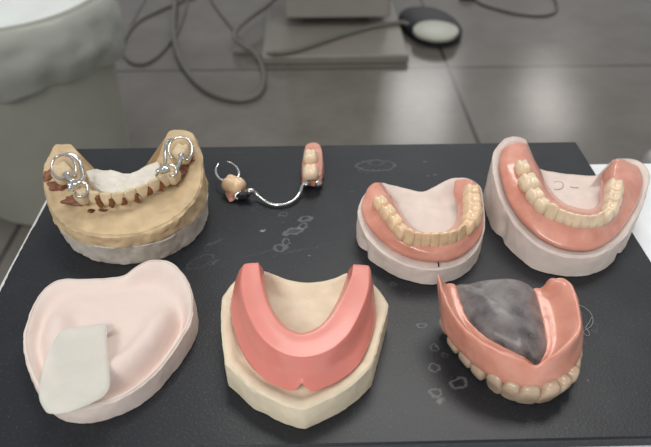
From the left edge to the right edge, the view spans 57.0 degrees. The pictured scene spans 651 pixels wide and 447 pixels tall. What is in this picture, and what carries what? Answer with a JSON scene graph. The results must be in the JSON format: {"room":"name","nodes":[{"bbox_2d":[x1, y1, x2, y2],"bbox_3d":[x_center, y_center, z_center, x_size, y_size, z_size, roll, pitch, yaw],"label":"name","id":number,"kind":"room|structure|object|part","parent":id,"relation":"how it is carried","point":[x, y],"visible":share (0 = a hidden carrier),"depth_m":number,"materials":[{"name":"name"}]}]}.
{"room":"dental clinic","nodes":[
{"label":"dental clinic","id":0,"kind":"room"},
{"bbox_2d":[0,0,650,284],"bbox_3d":[0.163,-1.530,3.300,8.500,0.040,10.000,-1,40,-1],"label":"floor","id":1,"kind":"structure","parent":0,"point":[580,73],"depth_m":2.02,"materials":[{"name":"grey tile"}]},
{"bbox_2d":[0,0,129,224],"bbox_3d":[-0.702,-0.304,1.440,0.456,0.501,0.456,-1,40,-1],"label":"waste bin","id":2,"kind":"object","parent":1,"relation":"on","point":[85,112],"visible":0.48,"depth_m":1.33,"materials":[{"name":"grey plastic"}]},
{"bbox_2d":[0,0,124,102],"bbox_3d":[-0.698,-0.435,1.337,0.490,0.165,0.495,-1,40,-1],"label":"liner","id":3,"kind":"object","parent":2,"relation":"in","point":[67,48],"visible":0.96,"depth_m":1.21,"materials":[{"name":"grey plastic"}]},
{"bbox_2d":[123,0,187,65],"bbox_3d":[-0.669,-0.841,2.451,0.201,0.010,0.864,1,40,2],"label":"cable","id":4,"kind":"object","parent":1,"relation":"on","point":[179,1],"visible":0.83,"depth_m":2.35,"materials":[{"name":"grey rubber"}]},
{"bbox_2d":[171,0,275,102],"bbox_3d":[-0.418,-0.764,2.309,0.519,0.080,1.097,-1,40,-1],"label":"cable","id":5,"kind":"object","parent":1,"relation":"on","point":[269,3],"visible":1,"depth_m":2.12,"materials":[{"name":"grey rubber"}]},
{"bbox_2d":[211,0,241,40],"bbox_3d":[-0.439,-0.886,2.505,0.025,0.010,0.700,-13,42,-15],"label":"cable","id":6,"kind":"object","parent":1,"relation":"on","point":[212,1],"visible":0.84,"depth_m":2.44,"materials":[{"name":"grey rubber"}]},
{"bbox_2d":[262,0,408,64],"bbox_3d":[0.027,-1.029,2.160,0.522,0.674,0.640,-1,40,-1],"label":"equipment base","id":7,"kind":"object","parent":1,"relation":"on","point":[290,24],"visible":0.93,"depth_m":2.24,"materials":[{"name":"grey paint"}]},
{"bbox_2d":[233,20,408,56],"bbox_3d":[0.012,-0.664,2.204,0.696,0.050,0.148,-12,42,-13],"label":"cable","id":8,"kind":"object","parent":7,"relation":"on","point":[396,22],"visible":0.95,"depth_m":2.18,"materials":[{"name":"grey rubber"}]},
{"bbox_2d":[399,6,461,46],"bbox_3d":[0.409,-0.776,2.338,0.230,0.058,0.364,-1,40,-1],"label":"foot pedal","id":9,"kind":"object","parent":1,"relation":"on","point":[428,26],"visible":0.98,"depth_m":2.27,"materials":[{"name":"black plastic"}]},
{"bbox_2d":[474,0,557,16],"bbox_3d":[0.773,-0.969,2.603,0.452,0.009,0.312,9,41,11],"label":"cable","id":10,"kind":"object","parent":1,"relation":"on","point":[477,1],"visible":1,"depth_m":2.50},
{"bbox_2d":[590,164,650,446],"bbox_3d":[0.218,0.325,0.513,0.721,0.744,0.243,-1,40,-1],"label":"table","id":11,"kind":"object","parent":1,"relation":"on","point":[642,229],"visible":0.02,"depth_m":0.32,"materials":[{"name":"white laminate"}]},
{"bbox_2d":[0,142,650,446],"bbox_3d":[0.003,0.018,0.295,0.309,0.006,0.198,-1,40,-1],"label":"display board","id":12,"kind":"object","parent":11,"relation":"on","point":[421,393],"visible":0.56,"depth_m":0.26,"materials":[{"name":"black"}]},
{"bbox_2d":[23,260,198,423],"bbox_3d":[-0.089,0.045,0.245,0.069,0.018,0.071,-1,40,-1],"label":"dental cast","id":13,"kind":"object","parent":12,"relation":"on","point":[149,314],"visible":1,"depth_m":0.25,"materials":[{"name":"pink stone"}]},
{"bbox_2d":[39,324,109,413],"bbox_3d":[-0.095,0.053,0.226,0.025,0.003,0.040,-12,42,-14],"label":"paper label","id":14,"kind":"object","parent":13,"relation":"on","point":[75,374],"visible":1,"depth_m":0.22,"materials":[{"name":"white paper"}]},
{"bbox_2d":[43,130,207,264],"bbox_3d":[-0.100,-0.014,0.299,0.082,0.037,0.066,-7,41,-8],"label":"dental cast","id":15,"kind":"object","parent":12,"relation":"on","point":[139,216],"visible":0.99,"depth_m":0.29,"materials":[{"name":"beige stone"}]},
{"bbox_2d":[50,136,192,197],"bbox_3d":[-0.098,-0.028,0.290,0.069,0.009,0.032,-9,41,-10],"label":"framework","id":16,"kind":"object","parent":15,"relation":"on","point":[72,183],"visible":1,"depth_m":0.29,"materials":[{"name":"silver metal"}]},
{"bbox_3d":[-0.126,-0.028,0.290,0.016,0.005,0.017,-1,40,-1],"label":"clasp arm","id":17,"kind":"part","parent":16,"relation":"part of","materials":[{"name":"silver metal"}]},
{"bbox_3d":[-0.114,-0.016,0.279,0.008,0.004,0.008,-1,40,-1],"label":"clasp arm","id":18,"kind":"part","parent":16,"relation":"part of","materials":[{"name":"silver metal"}]},
{"bbox_3d":[-0.075,-0.026,0.290,0.007,0.005,0.005,9,41,11],"label":"clasp arm","id":19,"kind":"part","parent":16,"relation":"part of","materials":[{"name":"silver metal"}]},
{"bbox_3d":[-0.072,-0.037,0.299,0.013,0.005,0.016,-1,40,-1],"label":"clasp arm","id":20,"kind":"part","parent":16,"relation":"part of","materials":[{"name":"silver metal"}]},
{"bbox_2d":[215,142,323,206],"bbox_3d":[-0.026,-0.028,0.334,0.065,0.013,0.043,-17,43,-18],"label":"partial denture","id":21,"kind":"object","parent":12,"relation":"on","point":[312,168],"visible":1,"depth_m":0.33,"materials":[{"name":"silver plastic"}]},
{"bbox_3d":[-0.059,-0.028,0.334,0.004,0.003,0.015,-13,42,-14],"label":"clasp arm","id":22,"kind":"part","parent":21,"relation":"part of","materials":[{"name":"silver metal"}]},
{"bbox_3d":[-0.051,-0.030,0.336,0.004,0.003,0.015,-20,44,-22],"label":"clasp arm","id":23,"kind":"part","parent":21,"relation":"part of","materials":[{"name":"silver metal"}]},
{"bbox_2d":[221,271,387,428],"bbox_3d":[-0.008,0.048,0.242,0.071,0.017,0.068,-1,40,-1],"label":"dental cast","id":24,"kind":"object","parent":12,"relation":"on","point":[302,307],"visible":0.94,"depth_m":0.23,"materials":[{"name":"beige stone"}]},
{"bbox_2d":[230,263,375,390],"bbox_3d":[-0.009,0.038,0.236,0.060,0.016,0.058,-1,40,-1],"label":"rim","id":25,"kind":"object","parent":24,"relation":"on","point":[320,357],"visible":1,"depth_m":0.23,"materials":[{"name":"pink wax"}]},
{"bbox_2d":[356,178,484,284],"bbox_3d":[0.048,0.002,0.294,0.066,0.019,0.059,-1,40,-1],"label":"dental cast","id":26,"kind":"object","parent":12,"relation":"on","point":[434,209],"visible":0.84,"depth_m":0.29,"materials":[{"name":"stone"}]},
{"bbox_2d":[361,179,483,261],"bbox_3d":[0.048,-0.004,0.288,0.061,0.017,0.054,-1,40,-1],"label":"lower denture","id":27,"kind":"object","parent":26,"relation":"on","point":[381,213],"visible":1,"depth_m":0.28,"materials":[{"name":"pink plastic"}]},
{"bbox_2d":[437,275,583,403],"bbox_3d":[0.076,0.045,0.238,0.062,0.029,0.050,-1,40,-1],"label":"upper denture","id":28,"kind":"object","parent":12,"relation":"on","point":[542,327],"visible":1,"depth_m":0.23,"materials":[{"name":"pink plastic"}]},
{"bbox_2d":[483,136,649,275],"bbox_3d":[0.122,-0.009,0.298,0.080,0.031,0.071,8,41,9],"label":"dental cast","id":29,"kind":"object","parent":12,"relation":"on","point":[578,191],"visible":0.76,"depth_m":0.29,"materials":[{"name":"stone"}]},
{"bbox_2d":[499,142,642,251],"bbox_3d":[0.124,-0.016,0.294,0.073,0.022,0.068,-1,40,-1],"label":"lower denture","id":30,"kind":"object","parent":29,"relation":"on","point":[561,225],"visible":1,"depth_m":0.28,"materials":[{"name":"pink plastic"}]},
{"bbox_2d":[580,305,592,335],"bbox_3d":[0.114,0.042,0.261,0.005,0.002,0.018,8,41,9],"label":"lint fibre","id":31,"kind":"object","parent":12,"relation":"on","point":[580,305],"visible":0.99,"depth_m":0.26,"materials":[{"name":"grey fabric"}]},
{"bbox_2d":[641,150,650,163],"bbox_3d":[0.941,-0.142,1.585,0.190,0.068,0.190,-1,40,-1],"label":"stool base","id":32,"kind":"object","parent":1,"relation":"on","point":[646,159],"visible":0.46,"depth_m":1.60,"materials":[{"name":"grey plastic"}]}
]}

